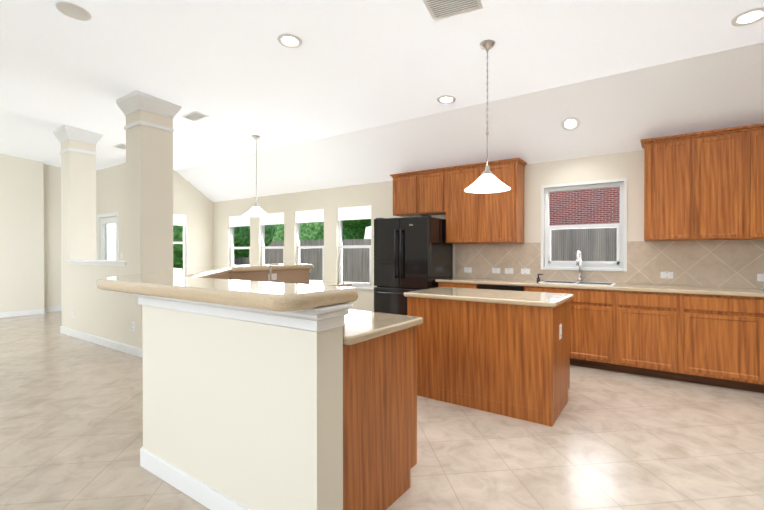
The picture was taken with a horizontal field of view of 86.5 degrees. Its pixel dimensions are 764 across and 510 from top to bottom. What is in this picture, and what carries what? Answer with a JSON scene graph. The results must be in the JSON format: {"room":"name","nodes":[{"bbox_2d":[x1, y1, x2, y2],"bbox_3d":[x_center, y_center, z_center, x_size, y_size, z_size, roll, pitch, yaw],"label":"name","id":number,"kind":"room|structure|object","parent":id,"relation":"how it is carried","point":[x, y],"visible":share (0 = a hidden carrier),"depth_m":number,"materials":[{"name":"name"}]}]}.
{"room":"kitchen","nodes":[
{"label":"kitchen","id":0,"kind":"room"},
{"bbox_2d":[0,153,43,312],"bbox_3d":[-9.239,-0.622,5.683,0.200,3.750,7.120,0,0,35],"label":"wall","id":1,"kind":"structure","parent":0,"point":[21,234],"depth_m":8.25,"materials":[{"name":"beige paint"}]},
{"bbox_2d":[43,164,61,307],"bbox_3d":[-9.131,-0.625,6.144,0.150,3.750,8.300,0,0,35],"label":"wall","id":2,"kind":"structure","parent":0,"point":[52,236],"depth_m":8.83,"materials":[{"name":"beige paint"}]},
{"bbox_2d":[45,306,61,311],"bbox_3d":[-7.028,1.179,9.030,0.014,0.105,0.880,0,0,35],"label":"baseboard","id":3,"kind":"structure","parent":2,"relation":"attached to","point":[58,308],"depth_m":8.84,"materials":[{"name":"white paint"}]},
{"bbox_2d":[68,260,126,352],"bbox_3d":[-4.013,0.665,5.809,1.900,1.175,0.210,0,0,35],"label":"wall","id":4,"kind":"structure","parent":0,"point":[99,318],"depth_m":5.71,"materials":[{"name":"beige paint"}]},
{"bbox_2d":[96,162,125,260],"bbox_3d":[-5.899,-0.643,8.858,2.350,3.750,0.150,0,0,35],"label":"wall","id":5,"kind":"structure","parent":0,"point":[111,189],"depth_m":8.65,"materials":[{"name":"beige paint"}]},
{"bbox_2d":[97,212,118,260],"bbox_3d":[-5.922,0.167,8.822,1.040,2.130,0.095,0,0,35],"label":"door frame","id":6,"kind":"structure","parent":5,"relation":"attached to","point":[107,219],"depth_m":8.94,"materials":[{"name":"white paint"}]},
{"bbox_2d":[173,170,212,267],"bbox_3d":[-4.496,-0.643,8.947,0.150,3.750,1.600,0,0,35],"label":"wall","id":7,"kind":"structure","parent":0,"point":[193,203],"depth_m":9.20,"materials":[{"name":"beige paint"}]},
{"bbox_2d":[173,214,186,267],"bbox_3d":[-4.604,-0.252,8.720,0.135,1.270,0.920,0,0,35],"label":"window","id":8,"kind":"structure","parent":7,"relation":"in","point":[179,220],"depth_m":8.99,"materials":[{"name":"white paint"}]},
{"bbox_2d":[0,311,763,509],"bbox_3d":[-3.114,1.321,3.029,13.600,0.100,10.050,0,0,35],"label":"floor","id":9,"kind":"structure","parent":0,"point":[71,422],"depth_m":2.73,"materials":[{"name":"tile"}]},
{"bbox_2d":[0,308,45,317],"bbox_3d":[-9.139,1.201,5.652,0.014,0.105,7.104,0,0,35],"label":"baseboard","id":10,"kind":"structure","parent":9,"relation":"on","point":[28,312],"depth_m":8.26,"materials":[{"name":"white paint"}]},
{"bbox_2d":[53,124,102,334],"bbox_3d":[-4.880,-0.405,6.535,0.516,3.304,0.516,0,0,35],"label":"column","id":11,"kind":"structure","parent":9,"relation":"on","point":[77,152],"depth_m":6.40,"materials":[{"name":"beige paint"}]},
{"bbox_2d":[116,90,181,357],"bbox_3d":[-3.003,-0.395,5.250,0.546,3.302,0.556,0,0,35],"label":"column","id":12,"kind":"structure","parent":9,"relation":"on","point":[149,129],"depth_m":5.10,"materials":[{"name":"beige paint"}]},
{"bbox_2d":[134,295,351,509],"bbox_3d":[-1.337,0.735,2.475,2.764,1.079,0.160,0,0,35],"label":"half wall","id":13,"kind":"structure","parent":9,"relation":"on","point":[274,386],"depth_m":1.88,"materials":[{"name":"beige paint"}]},
{"bbox_2d":[96,263,357,314],"bbox_3d":[-0.775,0.171,3.430,3.050,0.085,2.836,0,0,35],"label":"countertop","id":14,"kind":"structure","parent":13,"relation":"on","point":[274,288],"depth_m":1.85,"materials":[{"name":"beige stone"}]},
{"bbox_2d":[269,263,278,281],"bbox_3d":[-1.145,0.212,4.300,0.152,0.249,0.044,0,0,35],"label":"bar faucet","id":15,"kind":"object","parent":14,"relation":"on","point":[270,265],"depth_m":4.32,"materials":[{"name":"silver metal"}]},
{"bbox_2d":[352,310,422,509],"bbox_3d":[-0.611,0.729,3.517,2.764,1.079,2.380,0,0,35],"label":"base cabinet","id":16,"kind":"object","parent":9,"relation":"on","point":[384,371],"depth_m":2.03,"materials":[{"name":"brown wood"}]},
{"bbox_2d":[348,319,422,346],"bbox_3d":[-0.516,0.362,3.486,2.608,0.040,2.418,0,0,35],"label":"countertop","id":17,"kind":"structure","parent":16,"relation":"on","point":[380,332],"depth_m":1.96,"materials":[{"name":"beige stone"}]},
{"bbox_2d":[374,215,452,314],"bbox_3d":[0.446,0.356,5.944,0.900,1.790,0.824,0,0,35],"label":"fridge","id":18,"kind":"object","parent":9,"relation":"on","point":[413,253],"visible":0.67,"depth_m":5.64,"materials":[{"name":"black metal"}]},
{"bbox_2d":[435,281,476,288],"bbox_3d":[1.158,0.811,5.612,0.550,0.884,0.617,0,0,35],"label":"base cabinet","id":19,"kind":"object","parent":9,"relation":"on","point":[440,283],"depth_m":5.40,"materials":[{"name":"brown wood"}]},
{"bbox_2d":[407,299,569,426],"bbox_3d":[0.945,0.824,3.640,1.257,0.884,0.690,0,0,35],"label":"kitchen island","id":20,"kind":"object","parent":9,"relation":"on","point":[504,352],"depth_m":3.28,"materials":[{"name":"brown wood"}]},
{"bbox_2d":[404,287,573,306],"bbox_3d":[0.942,0.361,3.639,1.310,0.038,0.760,0,0,35],"label":"island countertop","id":21,"kind":"structure","parent":20,"relation":"on","point":[462,295],"depth_m":3.44,"materials":[{"name":"beige stone"}]},
{"bbox_2d":[477,284,523,290],"bbox_3d":[1.576,0.815,5.208,0.590,0.882,0.485,0,0,35],"label":"dishwasher","id":22,"kind":"object","parent":9,"relation":"on","point":[501,287],"visible":0.04,"depth_m":5.02,"materials":[{"name":"black metal"}]},
{"bbox_2d":[523,285,566,293],"bbox_3d":[2.070,0.815,4.976,0.475,0.884,0.617,0,0,35],"label":"base cabinet","id":23,"kind":"object","parent":9,"relation":"on","point":[531,288],"depth_m":4.73,"materials":[{"name":"brown wood"}]},
{"bbox_2d":[567,289,614,370],"bbox_3d":[2.460,0.817,4.704,0.475,0.884,0.617,0,0,35],"label":"base cabinet","id":24,"kind":"object","parent":9,"relation":"on","point":[592,311],"depth_m":4.45,"materials":[{"name":"brown wood"}]},
{"bbox_2d":[615,289,682,380],"bbox_3d":[2.884,0.819,4.408,0.560,0.884,0.617,0,0,35],"label":"base cabinet","id":25,"kind":"object","parent":9,"relation":"on","point":[648,326],"depth_m":4.15,"materials":[{"name":"brown wood"}]},
{"bbox_2d":[683,293,763,392],"bbox_3d":[3.377,0.821,4.065,0.640,0.884,0.617,0,0,35],"label":"base cabinet","id":26,"kind":"object","parent":9,"relation":"on","point":[707,335],"depth_m":3.82,"materials":[{"name":"brown wood"}]},
{"bbox_2d":[435,277,763,296],"bbox_3d":[2.279,0.353,4.818,3.355,0.038,0.633,0,0,35],"label":"countertop","id":27,"kind":"structure","parent":26,"relation":"on","point":[707,291],"depth_m":4.34,"materials":[{"name":"beige stone"}]},
{"bbox_2d":[537,251,615,285],"bbox_3d":[2.292,0.139,4.886,0.882,0.387,0.453,0,0,35],"label":"sink","id":28,"kind":"object","parent":27,"relation":"in","point":[578,262],"visible":1,"depth_m":4.89,"materials":[{"name":"silver metal"}]},
{"bbox_2d":[538,280,615,285],"bbox_3d":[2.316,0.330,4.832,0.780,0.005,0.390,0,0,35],"label":"basin","id":29,"kind":"object","parent":28,"relation":"in","point":[546,281],"depth_m":4.87,"materials":[{"name":"silver metal"}]},
{"bbox_2d":[576,251,589,281],"bbox_3d":[2.437,0.139,4.931,0.138,0.387,0.213,0,0,35],"label":"faucet","id":30,"kind":"object","parent":27,"relation":"on","point":[578,258],"depth_m":5.00,"materials":[{"name":"silver metal"}]},
{"bbox_2d":[0,0,763,201],"bbox_3d":[-3.114,-1.824,3.008,13.600,1.450,10.050,0,0,35],"label":"ceiling","id":31,"kind":"structure","parent":0,"point":[347,92],"depth_m":4.24,"materials":[{"name":"white paint"}]},
{"bbox_2d":[55,2,91,20],"bbox_3d":[-2.574,-2.030,3.392,0.244,0.026,0.243,0,0,35],"label":"ceiling speaker","id":32,"kind":"object","parent":31,"relation":"attached to","point":[73,11],"visible":0.98,"depth_m":3.37,"materials":[{"name":"white"}]},
{"bbox_2d":[112,143,125,149],"bbox_3d":[-4.573,-1.915,7.170,0.360,0.030,0.200,0,0,35],"label":"ceiling vent","id":33,"kind":"object","parent":31,"relation":"in","point":[121,145],"visible":0.79,"depth_m":7.14,"materials":[{"name":"white"}]},
{"bbox_2d":[181,111,208,121],"bbox_3d":[-2.588,-1.914,5.619,0.360,0.030,0.200,0,0,35],"label":"ceiling vent","id":34,"kind":"object","parent":31,"relation":"in","point":[194,116],"visible":0.96,"depth_m":5.59,"materials":[{"name":"white"}]},
{"bbox_2d":[243,135,269,216],"bbox_3d":[-1.974,-1.251,6.379,0.401,1.259,0.401,0,0,35],"label":"light","id":35,"kind":"object","parent":31,"relation":"hanging from","point":[255,210],"visible":1,"depth_m":6.35,"materials":[{"name":"white glass"}]},
{"bbox_2d":[277,33,301,47],"bbox_3d":[-0.838,-1.945,3.696,0.226,0.026,0.225,0,0,35],"label":"recessed light","id":36,"kind":"object","parent":31,"relation":"in","point":[287,40],"visible":0.96,"depth_m":3.68,"materials":[{"name":"white paint"}]},
{"bbox_2d":[437,95,455,103],"bbox_3d":[0.759,-1.826,4.779,0.226,0.026,0.226,0,0,35],"label":"recessed light","id":37,"kind":"object","parent":31,"relation":"in","point":[446,99],"visible":0.98,"depth_m":4.76,"materials":[{"name":"white paint"}]},
{"bbox_2d":[422,0,482,20],"bbox_3d":[0.536,-1.918,3.088,0.400,0.040,0.300,0,0,27],"label":"ceiling vent","id":38,"kind":"object","parent":31,"relation":"in","point":[439,9],"visible":1,"depth_m":3.13,"materials":[{"name":"white metal"}]},
{"bbox_2d":[464,39,510,192],"bbox_3d":[0.942,-1.244,3.628,0.401,1.320,0.401,0,0,35],"label":"pendant light","id":39,"kind":"object","parent":31,"relation":"hanging from","point":[487,181],"visible":1,"depth_m":3.61,"materials":[{"name":"white glass"}]},
{"bbox_2d":[561,117,579,130],"bbox_3d":[2.182,-1.516,4.694,0.206,0.120,0.173,0,0,35],"label":"recessed light","id":40,"kind":"object","parent":31,"relation":"in","point":[570,123],"visible":0.96,"depth_m":4.68,"materials":[{"name":"white paint"}]},
{"bbox_2d":[731,7,763,26],"bbox_3d":[2.831,-1.828,3.123,0.226,0.026,0.225,0,0,35],"label":"recessed light","id":41,"kind":"object","parent":31,"relation":"in","point":[749,16],"visible":0.98,"depth_m":3.12,"materials":[{"name":"white paint"}]},
{"bbox_2d":[213,150,763,311],"bbox_3d":[0.619,-0.032,6.452,11.400,2.560,0.150,0,0,35],"label":"wall","id":42,"kind":"structure","parent":0,"point":[378,196],"depth_m":6.93,"materials":[{"name":"beige paint"}]},
{"bbox_2d":[229,216,249,264],"bbox_3d":[-3.154,-0.144,9.030,0.860,1.450,0.135,0,0,35],"label":"nook window","id":43,"kind":"structure","parent":42,"relation":"in","point":[237,221],"depth_m":9.08,"materials":[{"name":"white paint"}]},
{"bbox_2d":[260,212,283,263],"bbox_3d":[-2.268,-0.140,8.412,0.860,1.450,0.135,0,0,35],"label":"nook window","id":44,"kind":"structure","parent":42,"relation":"in","point":[274,218],"depth_m":8.43,"materials":[{"name":"white paint"}]},
{"bbox_2d":[295,209,323,280],"bbox_3d":[-1.382,-0.136,7.794,0.860,1.450,0.135,0,0,35],"label":"nook window","id":45,"kind":"structure","parent":42,"relation":"in","point":[306,216],"depth_m":7.81,"materials":[{"name":"white paint"}]},
{"bbox_2d":[338,205,372,289],"bbox_3d":[-0.480,-0.132,7.165,0.860,1.450,0.135,0,0,35],"label":"nook window","id":46,"kind":"structure","parent":42,"relation":"in","point":[355,213],"depth_m":7.14,"materials":[{"name":"white paint"}]},
{"bbox_2d":[390,171,425,216],"bbox_3d":[0.439,-0.913,6.266,0.450,0.605,0.347,0,0,35],"label":"upper cabinet","id":47,"kind":"object","parent":42,"relation":"attached to","point":[405,186],"depth_m":6.12,"materials":[{"name":"brown wood"}]},
{"bbox_2d":[418,170,445,214],"bbox_3d":[0.808,-0.911,6.009,0.450,0.605,0.347,0,0,35],"label":"upper cabinet","id":48,"kind":"object","parent":42,"relation":"attached to","point":[431,183],"depth_m":5.87,"materials":[{"name":"brown wood"}]},
{"bbox_2d":[442,163,485,243],"bbox_3d":[1.198,-0.690,5.739,0.500,1.045,0.347,0,0,35],"label":"upper cabinet","id":49,"kind":"object","parent":42,"relation":"attached to","point":[461,214],"depth_m":5.61,"materials":[{"name":"brown wood"}]},
{"bbox_2d":[478,158,525,242],"bbox_3d":[1.608,-0.688,5.453,0.500,1.045,0.347,0,0,35],"label":"upper cabinet","id":50,"kind":"object","parent":42,"relation":"attached to","point":[496,217],"depth_m":5.30,"materials":[{"name":"brown wood"}]},
{"bbox_2d":[541,178,626,271],"bbox_3d":[2.507,-0.358,5.084,0.970,1.100,0.130,0,0,35],"label":"kitchen window","id":51,"kind":"structure","parent":42,"relation":"in","point":[618,263],"depth_m":5.05,"materials":[{"name":"white paint"}]},
{"bbox_2d":[455,240,763,287],"bbox_3d":[3.109,0.087,4.620,4.920,0.494,0.008,0,0,35],"label":"tile backsplash","id":52,"kind":"structure","parent":42,"relation":"attached to","point":[727,263],"depth_m":4.62,"materials":[{"name":"beige tile"}]},
{"bbox_2d":[464,267,471,272],"bbox_3d":[1.250,0.217,5.907,0.118,0.082,0.008,0,0,35],"label":"outlet","id":53,"kind":"object","parent":52,"relation":"attached to","point":[468,269],"visible":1,"depth_m":5.90,"materials":[{"name":"white plastic"}]},
{"bbox_2d":[492,268,499,273],"bbox_3d":[1.594,0.218,5.667,0.118,0.082,0.008,0,0,35],"label":"outlet","id":54,"kind":"object","parent":52,"relation":"attached to","point":[495,270],"visible":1,"depth_m":5.67,"materials":[{"name":"white plastic"}]},
{"bbox_2d":[505,268,512,273],"bbox_3d":[1.742,0.219,5.564,0.118,0.082,0.008,0,0,35],"label":"outlet","id":55,"kind":"object","parent":52,"relation":"attached to","point":[508,270],"visible":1,"depth_m":5.56,"materials":[{"name":"white plastic"}]},
{"bbox_2d":[521,268,529,274],"bbox_3d":[1.923,0.220,5.438,0.118,0.082,0.008,0,0,35],"label":"outlet","id":56,"kind":"object","parent":52,"relation":"attached to","point":[526,271],"visible":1,"depth_m":5.43,"materials":[{"name":"white plastic"}]},
{"bbox_2d":[660,271,672,278],"bbox_3d":[3.194,0.226,4.551,0.118,0.082,0.008,0,0,35],"label":"outlet","id":57,"kind":"object","parent":52,"relation":"attached to","point":[667,275],"visible":1,"depth_m":4.55,"materials":[{"name":"white plastic"}]},
{"bbox_2d":[757,274,763,281],"bbox_3d":[3.858,0.229,4.088,0.118,0.082,0.008,0,0,35],"label":"outlet","id":58,"kind":"object","parent":52,"relation":"attached to","point":[760,277],"visible":1,"depth_m":4.11,"materials":[{"name":"white plastic"}]},
{"bbox_2d":[644,135,695,240],"bbox_3d":[3.103,-0.691,4.411,0.415,1.065,0.347,0,0,35],"label":"upper cabinet","id":59,"kind":"object","parent":42,"relation":"attached to","point":[670,163],"depth_m":4.26,"materials":[{"name":"brown wood"}]},
{"bbox_2d":[696,127,747,239],"bbox_3d":[3.444,-0.689,4.173,0.415,1.065,0.347,0,0,35],"label":"upper cabinet","id":60,"kind":"object","parent":42,"relation":"attached to","point":[706,185],"depth_m":4.02,"materials":[{"name":"brown wood"}]},
{"bbox_2d":[744,123,763,239],"bbox_3d":[3.783,-0.688,3.937,0.412,1.065,0.347,0,0,35],"label":"upper cabinet","id":61,"kind":"object","parent":42,"relation":"attached to","point":[755,134],"depth_m":3.88,"materials":[{"name":"brown wood"}]},
{"label":"outside","id":62,"kind":"structure","parent":0,"visible":0},
{"bbox_3d":[2.298,1.392,16.475,65.000,0.180,50.000,0,0,35],"label":"ground","id":63,"kind":"structure","parent":62,"visible":0},
{"bbox_2d":[107,223,177,268],"bbox_3d":[-11.151,-0.347,14.747,0.100,3.320,7.800,0,0,35],"label":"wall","id":64,"kind":"structure","parent":63,"relation":"on","point":[111,241],"depth_m":15.67,"materials":[{"name":"white paint"}]},
{"bbox_2d":[272,219,370,240],"bbox_3d":[-3.551,-2.778,30.024,33.958,8.734,11.996,0,0,27],"label":"foliage","id":65,"kind":"object","parent":63,"relation":"on","point":[353,229],"depth_m":24.86,"materials":[{"name":"green plant"}]},
{"bbox_2d":[234,228,616,282],"bbox_3d":[-10.455,0.358,9.542,52.000,1.980,24.050,0,0,35],"label":"fence","id":66,"kind":"object","parent":63,"relation":"on","point":[594,244],"depth_m":17.25,"materials":[{"name":"grey wood"}]},
{"bbox_2d":[549,187,619,225],"bbox_3d":[10.773,-2.201,7.800,15.200,7.120,0.300,0,0,35],"label":"brick house","id":67,"kind":"structure","parent":63,"relation":"on","point":[589,206],"depth_m":11.21,"materials":[{"name":"red brick"}]},
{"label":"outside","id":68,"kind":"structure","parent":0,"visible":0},
{"bbox_2d":[173,225,275,268],"bbox_3d":[-6.693,-0.889,15.373,3.508,3.858,5.082,0,0,35],"label":"foliage","id":69,"kind":"object","parent":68,"point":[241,236],"depth_m":14.77,"materials":[{"name":"green plant"}]}
]}

